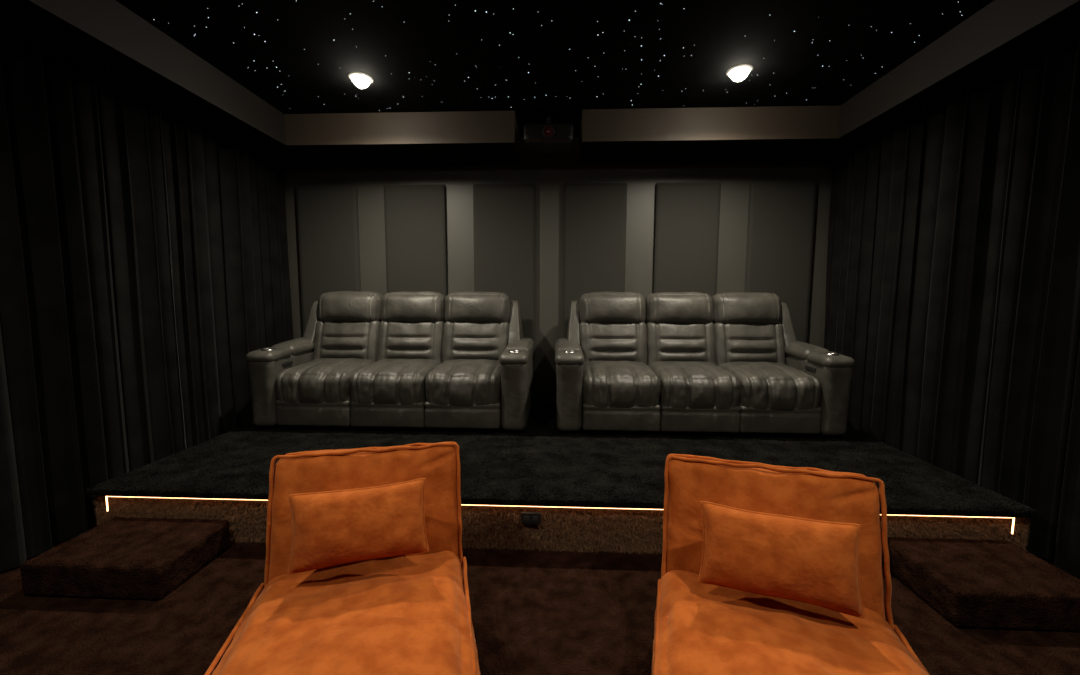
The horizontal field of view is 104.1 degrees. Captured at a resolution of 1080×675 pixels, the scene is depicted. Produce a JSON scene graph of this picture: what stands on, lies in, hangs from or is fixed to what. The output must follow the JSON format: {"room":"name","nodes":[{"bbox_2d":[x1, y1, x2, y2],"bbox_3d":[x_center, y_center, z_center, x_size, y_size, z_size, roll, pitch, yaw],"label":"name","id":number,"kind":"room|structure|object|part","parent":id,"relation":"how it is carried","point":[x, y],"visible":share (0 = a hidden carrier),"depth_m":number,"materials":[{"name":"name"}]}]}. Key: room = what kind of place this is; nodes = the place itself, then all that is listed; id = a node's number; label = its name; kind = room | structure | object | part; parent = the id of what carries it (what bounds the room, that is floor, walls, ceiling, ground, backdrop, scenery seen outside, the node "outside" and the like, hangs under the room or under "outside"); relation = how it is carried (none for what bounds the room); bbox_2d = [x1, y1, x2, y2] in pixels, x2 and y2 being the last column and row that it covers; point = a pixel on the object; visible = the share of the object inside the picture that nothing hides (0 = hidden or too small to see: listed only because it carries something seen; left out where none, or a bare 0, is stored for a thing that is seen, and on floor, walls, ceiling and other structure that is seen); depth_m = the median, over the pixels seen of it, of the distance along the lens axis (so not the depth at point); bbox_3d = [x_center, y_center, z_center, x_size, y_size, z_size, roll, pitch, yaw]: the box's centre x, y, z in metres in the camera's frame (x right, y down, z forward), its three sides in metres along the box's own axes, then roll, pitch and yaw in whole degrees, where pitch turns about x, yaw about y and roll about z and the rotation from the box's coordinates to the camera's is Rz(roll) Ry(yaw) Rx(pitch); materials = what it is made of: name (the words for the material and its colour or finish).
{"room":"home theater","nodes":[
{"label":"home theater","id":0,"kind":"room"},
{"bbox_2d":[0,525,1079,674],"bbox_3d":[-0.049,1.236,1.056,5.280,0.050,6.270,0,5,2],"label":"floor","id":1,"kind":"structure","parent":0,"point":[536,612],"depth_m":1.68,"materials":[{"name":"brown carpet"}]},
{"bbox_2d":[20,517,229,599],"bbox_3d":[-1.939,1.042,2.020,0.632,0.160,0.412,0,5,2],"label":"carpeted step","id":2,"kind":"structure","parent":1,"relation":"on","point":[132,558],"depth_m":1.89,"materials":[{"name":"brown carpet"}]},
{"bbox_2d":[204,442,480,674],"bbox_3d":[-0.534,0.871,1.077,0.778,0.739,1.575,-1,5,-13],"label":"chaise lounge","id":3,"kind":"object","parent":1,"relation":"on","point":[366,566],"visible":1,"depth_m":1.43,"materials":[{"name":"orange fabric"}]},
{"bbox_3d":[-0.514,1.040,1.018,0.769,0.412,1.417,-1,5,-13],"label":"seat","id":4,"kind":"part","parent":3,"relation":"part of","materials":[{"name":"orange fabric"}]},
{"bbox_2d":[289,480,426,572],"bbox_3d":[-0.639,0.661,1.495,0.455,0.249,0.153,-3,-12,-13],"label":"lumbar pillow","id":5,"kind":"object","parent":3,"relation":"on","point":[329,528],"depth_m":1.45,"materials":[{"name":"orange fabric"}]},
{"bbox_3d":[-0.678,0.745,1.689,0.716,0.594,0.200,-1,-11,-13],"label":"backrest","id":6,"kind":"part","parent":3,"relation":"part of","materials":[{"name":"orange fabric"}]},
{"bbox_2d":[86,403,1038,554],"bbox_3d":[0.041,0.883,3.152,4.820,0.314,2.024,0,5,2],"label":"carpeted platform","id":7,"kind":"object","parent":1,"relation":"on","point":[539,464],"visible":0.56,"depth_m":2.36,"materials":[{"name":"black carpet"}]},
{"bbox_2d":[105,496,123,510],"bbox_3d":[-2.252,0.880,2.238,0.100,0.080,0.010,0,5,2],"label":"strip light","id":8,"kind":"object","parent":7,"relation":"attached to","point":[105,496],"depth_m":2.23,"materials":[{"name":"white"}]},
{"bbox_2d":[246,291,533,430],"bbox_3d":[-1.133,0.140,3.576,2.138,1.072,0.982,0,5,2],"label":"recliner sofa","id":9,"kind":"object","parent":7,"relation":"on","point":[420,359],"visible":1,"depth_m":3.25,"materials":[{"name":"leather"}]},
{"bbox_3d":[-2.089,0.374,3.621,0.201,0.557,0.917,0,5,2],"label":"arm","id":10,"kind":"part","parent":9,"relation":"part of","materials":[{"name":"leather"}]},
{"bbox_3d":[-2.002,0.205,3.341,0.012,0.030,0.120,0,5,2],"label":"control panel","id":11,"kind":"part","parent":9,"relation":"part of","materials":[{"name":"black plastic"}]},
{"bbox_3d":[-1.722,0.573,3.237,0.570,0.204,0.124,0,5,2],"label":"panel","id":12,"kind":"part","parent":9,"relation":"part of","materials":[{"name":"leather"}]},
{"bbox_2d":[276,358,373,403],"bbox_3d":[-1.710,0.357,3.497,0.591,0.332,0.731,0,9,2],"label":"seat cushion","id":13,"kind":"object","parent":9,"relation":"on","point":[298,380],"depth_m":3.17,"materials":[{"name":"leather"}]},
{"bbox_2d":[312,320,379,361],"bbox_3d":[-1.699,0.070,3.776,0.590,0.463,0.324,0,-8,2],"label":"cushion","id":14,"kind":"object","parent":9,"relation":"on","point":[331,339],"depth_m":3.65,"materials":[{"name":"leather"}]},
{"bbox_3d":[-1.151,0.577,3.213,0.572,0.203,0.124,0,5,2],"label":"panel","id":15,"kind":"part","parent":9,"relation":"part of","materials":[{"name":"leather"}]},
{"bbox_2d":[350,359,440,404],"bbox_3d":[-1.140,0.360,3.473,0.590,0.339,0.734,0,9,2],"label":"seat cushion","id":16,"kind":"object","parent":9,"relation":"on","point":[376,381],"depth_m":3.15,"materials":[{"name":"leather"}]},
{"bbox_2d":[377,321,444,362],"bbox_3d":[-1.126,0.074,3.752,0.588,0.468,0.323,0,-8,2],"label":"cushion","id":17,"kind":"object","parent":9,"relation":"on","point":[396,340],"depth_m":3.63,"materials":[{"name":"leather"}]},
{"bbox_2d":[425,359,500,406],"bbox_3d":[-0.566,0.365,3.450,0.587,0.335,0.731,0,9,2],"label":"seat cushion","id":18,"kind":"object","parent":9,"relation":"on","point":[448,382],"depth_m":3.12,"materials":[{"name":"leather"}]},
{"bbox_3d":[-0.580,0.580,3.188,0.571,0.203,0.126,0,5,2],"label":"panel","id":19,"kind":"part","parent":9,"relation":"part of","materials":[{"name":"leather"}]},
{"bbox_2d":[442,321,508,362],"bbox_3d":[-0.555,0.076,3.729,0.589,0.465,0.321,0,-8,2],"label":"cushion","id":20,"kind":"object","parent":9,"relation":"on","point":[461,340],"depth_m":3.60,"materials":[{"name":"leather"}]},
{"bbox_3d":[-0.179,0.387,3.541,0.201,0.557,0.917,0,5,2],"label":"arm","id":21,"kind":"part","parent":9,"relation":"part of","materials":[{"name":"leather"}]},
{"bbox_2d":[521,512,540,524],"bbox_3d":[-0.046,0.924,2.153,0.100,0.062,0.013,0,5,2],"label":"power outlet","id":22,"kind":"object","parent":7,"relation":"attached to","point":[526,517],"visible":1,"depth_m":2.15,"materials":[{"name":"black plastic"}]},
{"bbox_2d":[532,516,537,521],"bbox_3d":[-0.025,0.924,2.149,0.030,0.030,0.006,0,5,2],"label":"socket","id":23,"kind":"object","parent":22,"relation":"attached to","point":[534,518],"depth_m":2.15,"materials":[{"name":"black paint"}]},
{"bbox_2d":[555,291,854,435],"bbox_3d":[1.192,0.156,3.479,2.138,1.072,0.982,0,5,2],"label":"recliner sofa","id":24,"kind":"object","parent":7,"relation":"on","point":[735,362],"visible":1,"depth_m":3.14,"materials":[{"name":"leather"}]},
{"bbox_3d":[0.236,0.390,3.524,0.201,0.557,0.917,0,5,2],"label":"arm","id":25,"kind":"part","parent":24,"relation":"part of","materials":[{"name":"leather"}]},
{"bbox_2d":[579,322,646,364],"bbox_3d":[0.626,0.086,3.678,0.590,0.463,0.324,0,-8,2],"label":"cushion","id":26,"kind":"object","parent":24,"relation":"on","point":[598,341],"depth_m":3.55,"materials":[{"name":"leather"}]},
{"bbox_2d":[582,361,660,407],"bbox_3d":[0.615,0.373,3.400,0.591,0.332,0.731,0,9,2],"label":"seat cushion","id":27,"kind":"object","parent":24,"relation":"on","point":[605,384],"depth_m":3.07,"materials":[{"name":"leather"}]},
{"bbox_3d":[0.603,0.589,3.140,0.570,0.204,0.124,0,5,2],"label":"panel","id":28,"kind":"part","parent":24,"relation":"part of","materials":[{"name":"leather"}]},
{"bbox_2d":[646,322,715,365],"bbox_3d":[1.199,0.090,3.655,0.588,0.468,0.323,0,-8,2],"label":"cushion","id":29,"kind":"object","parent":24,"relation":"on","point":[666,342],"depth_m":3.53,"materials":[{"name":"leather"}]},
{"bbox_2d":[649,361,739,409],"bbox_3d":[1.185,0.376,3.376,0.590,0.339,0.734,0,9,2],"label":"seat cushion","id":30,"kind":"object","parent":24,"relation":"on","point":[682,385],"depth_m":3.05,"materials":[{"name":"leather"}]},
{"bbox_3d":[1.173,0.593,3.116,0.572,0.203,0.124,0,5,2],"label":"panel","id":31,"kind":"part","parent":24,"relation":"part of","materials":[{"name":"leather"}]},
{"bbox_2d":[714,323,785,365],"bbox_3d":[1.770,0.092,3.632,0.589,0.465,0.321,0,-8,2],"label":"cushion","id":32,"kind":"object","parent":24,"relation":"on","point":[734,343],"depth_m":3.51,"materials":[{"name":"leather"}]},
{"bbox_2d":[718,361,820,410],"bbox_3d":[1.759,0.381,3.353,0.587,0.335,0.731,0,9,2],"label":"seat cushion","id":33,"kind":"object","parent":24,"relation":"on","point":[763,385],"depth_m":3.03,"materials":[{"name":"leather"}]},
{"bbox_3d":[1.745,0.596,3.091,0.571,0.203,0.126,0,5,2],"label":"panel","id":34,"kind":"part","parent":24,"relation":"part of","materials":[{"name":"leather"}]},
{"bbox_3d":[2.037,0.233,3.171,0.012,0.030,0.120,0,5,2],"label":"control panel","id":35,"kind":"part","parent":24,"relation":"part of","materials":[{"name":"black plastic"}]},
{"bbox_3d":[2.146,0.403,3.444,0.201,0.557,0.917,0,5,2],"label":"arm","id":36,"kind":"part","parent":24,"relation":"part of","materials":[{"name":"leather"}]},
{"bbox_2d":[984,517,1014,533],"bbox_3d":[2.229,0.911,2.051,0.141,0.081,0.010,0,5,2],"label":"strip light","id":37,"kind":"object","parent":7,"relation":"attached to","point":[1013,521],"depth_m":2.05,"materials":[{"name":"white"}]},
{"bbox_2d":[652,454,929,674],"bbox_3d":[0.630,0.888,0.928,0.788,0.739,1.567,2,6,17],"label":"chaise lounge","id":38,"kind":"object","parent":1,"relation":"on","point":[766,569],"visible":1,"depth_m":1.31,"materials":[{"name":"orange fabric"}]},
{"bbox_3d":[0.811,0.761,1.529,0.708,0.583,0.203,2,-10,17],"label":"backrest","id":39,"kind":"part","parent":38,"relation":"part of","materials":[{"name":"orange fabric"}]},
{"bbox_2d":[700,503,862,615],"bbox_3d":[0.754,0.694,1.340,0.455,0.255,0.144,3,-12,17],"label":"lumbar pillow","id":40,"kind":"object","parent":38,"relation":"on","point":[810,561],"depth_m":1.29,"materials":[{"name":"orange fabric"}]},
{"bbox_3d":[0.606,1.065,0.866,0.782,0.398,1.400,2,6,17],"label":"seat","id":41,"kind":"part","parent":38,"relation":"part of","materials":[{"name":"orange fabric"}]},
{"bbox_2d":[882,537,1079,631],"bbox_3d":[1.957,1.068,1.857,0.592,0.160,0.412,0,5,2],"label":"carpeted step","id":42,"kind":"structure","parent":1,"relation":"on","point":[979,584],"depth_m":1.75,"materials":[{"name":"brown carpet"}]},
{"bbox_2d":[116,0,993,137],"bbox_3d":[-0.041,-1.594,0.795,5.280,0.050,6.270,0,5,2],"label":"ceiling","id":43,"kind":"structure","parent":0,"point":[575,62],"depth_m":2.53,"materials":[{"name":"black paint"}]},
{"bbox_2d":[0,0,323,167],"bbox_3d":[-2.434,-1.464,0.908,0.490,0.244,6.270,0,5,2],"label":"soffit","id":44,"kind":"structure","parent":43,"relation":"attached to","point":[106,38],"depth_m":2.37,"materials":[{"name":"paint"}]},
{"bbox_2d":[348,72,373,87],"bbox_3d":[-1.217,-1.733,2.867,0.160,0.060,0.160,0,5,2],"label":"recessed light","id":45,"kind":"object","parent":43,"relation":"in","point":[361,80],"visible":1,"depth_m":2.83,"materials":[{"name":"beige glass"}]},
{"bbox_2d":[523,116,573,153],"bbox_3d":[0.072,-1.689,3.466,0.400,0.247,0.328,0,5,2],"label":"ceiling projector","id":46,"kind":"object","parent":43,"relation":"hanging from","point":[548,137],"depth_m":3.34,"materials":[{"name":"black plastic"}]},
{"bbox_2d":[284,105,839,166],"bbox_3d":[0.129,-1.708,3.637,4.400,0.244,0.580,0,5,2],"label":"soffit","id":47,"kind":"structure","parent":43,"relation":"attached to","point":[775,134],"depth_m":3.40,"materials":[{"name":"paint"}]},
{"bbox_2d":[195,1,960,108],"bbox_3d":[0.062,-1.685,2.081,4.297,0.003,2.456,0,5,2],"label":"stars","id":48,"kind":"object","parent":43,"relation":"attached to","point":[373,1],"visible":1,"depth_m":2.46,"materials":[{"name":"white"}]},
{"bbox_2d":[726,64,752,81],"bbox_3d":[1.306,-1.716,2.762,0.160,0.060,0.160,0,5,2],"label":"recessed light","id":49,"kind":"object","parent":43,"relation":"in","point":[737,73],"visible":1,"depth_m":2.73,"materials":[{"name":"beige glass"}]},
{"bbox_2d":[798,0,1079,161],"bbox_3d":[2.401,-1.431,0.706,0.390,0.244,6.270,0,5,2],"label":"soffit","id":50,"kind":"structure","parent":43,"relation":"attached to","point":[996,38],"depth_m":2.35,"materials":[{"name":"paint"}]},
{"bbox_2d":[824,36,1079,577],"bbox_3d":[2.473,-0.043,0.806,0.150,2.534,6.133,0,5,2],"label":"curtain","id":51,"kind":"object","parent":50,"relation":"hanging from","point":[953,270],"visible":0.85,"depth_m":2.43,"materials":[{"name":"black fabric"}]},
{"bbox_2d":[284,137,832,402],"bbox_3d":[0.089,-0.471,4.094,5.280,2.792,0.100,0,5,2],"label":"wall","id":52,"kind":"structure","parent":0,"point":[549,173],"depth_m":3.98,"materials":[{"name":"grey paint"}]},
{"bbox_2d":[296,185,360,334],"bbox_3d":[-2.041,-0.627,4.097,0.583,1.650,0.045,0,5,2],"label":"acoustic panel","id":53,"kind":"object","parent":52,"relation":"attached to","point":[327,215],"visible":0.59,"depth_m":4.05,"materials":[{"name":"fabric"}]},
{"bbox_2d":[384,184,446,296],"bbox_3d":[-1.190,-0.621,4.061,0.583,1.650,0.045,0,5,2],"label":"acoustic panel","id":54,"kind":"object","parent":52,"relation":"attached to","point":[414,215],"visible":0.54,"depth_m":4.01,"materials":[{"name":"fabric"}]},
{"bbox_2d":[473,184,534,358],"bbox_3d":[-0.339,-0.615,4.026,0.583,1.650,0.045,0,5,2],"label":"acoustic panel","id":55,"kind":"object","parent":52,"relation":"attached to","point":[503,214],"visible":0.66,"depth_m":3.98,"materials":[{"name":"fabric"}]},
{"bbox_2d":[563,183,626,337],"bbox_3d":[0.512,-0.610,3.990,0.583,1.650,0.045,0,5,2],"label":"acoustic panel","id":56,"kind":"object","parent":52,"relation":"attached to","point":[594,248],"visible":0.62,"depth_m":3.94,"materials":[{"name":"fabric"}]},
{"bbox_2d":[653,182,720,296],"bbox_3d":[1.364,-0.604,3.954,0.583,1.650,0.045,0,5,2],"label":"acoustic panel","id":57,"kind":"object","parent":52,"relation":"attached to","point":[687,214],"visible":0.59,"depth_m":3.90,"materials":[{"name":"fabric"}]},
{"bbox_2d":[744,181,816,342],"bbox_3d":[2.215,-0.598,3.919,0.583,1.650,0.045,0,5,2],"label":"acoustic panel","id":58,"kind":"object","parent":52,"relation":"attached to","point":[781,215],"visible":0.65,"depth_m":3.87,"materials":[{"name":"fabric"}]},
{"bbox_3d":[-2.731,-0.202,1.087,0.100,2.792,6.370,0,5,2],"label":"wall","id":59,"kind":"structure","parent":0,"visible":0},
{"bbox_2d":[0,33,293,571],"bbox_3d":[-2.563,-0.078,1.024,0.154,2.534,6.128,0,5,2],"label":"curtain","id":60,"kind":"object","parent":59,"relation":"hanging from","point":[144,258],"visible":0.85,"depth_m":2.45,"materials":[{"name":"black fabric"}]}
]}

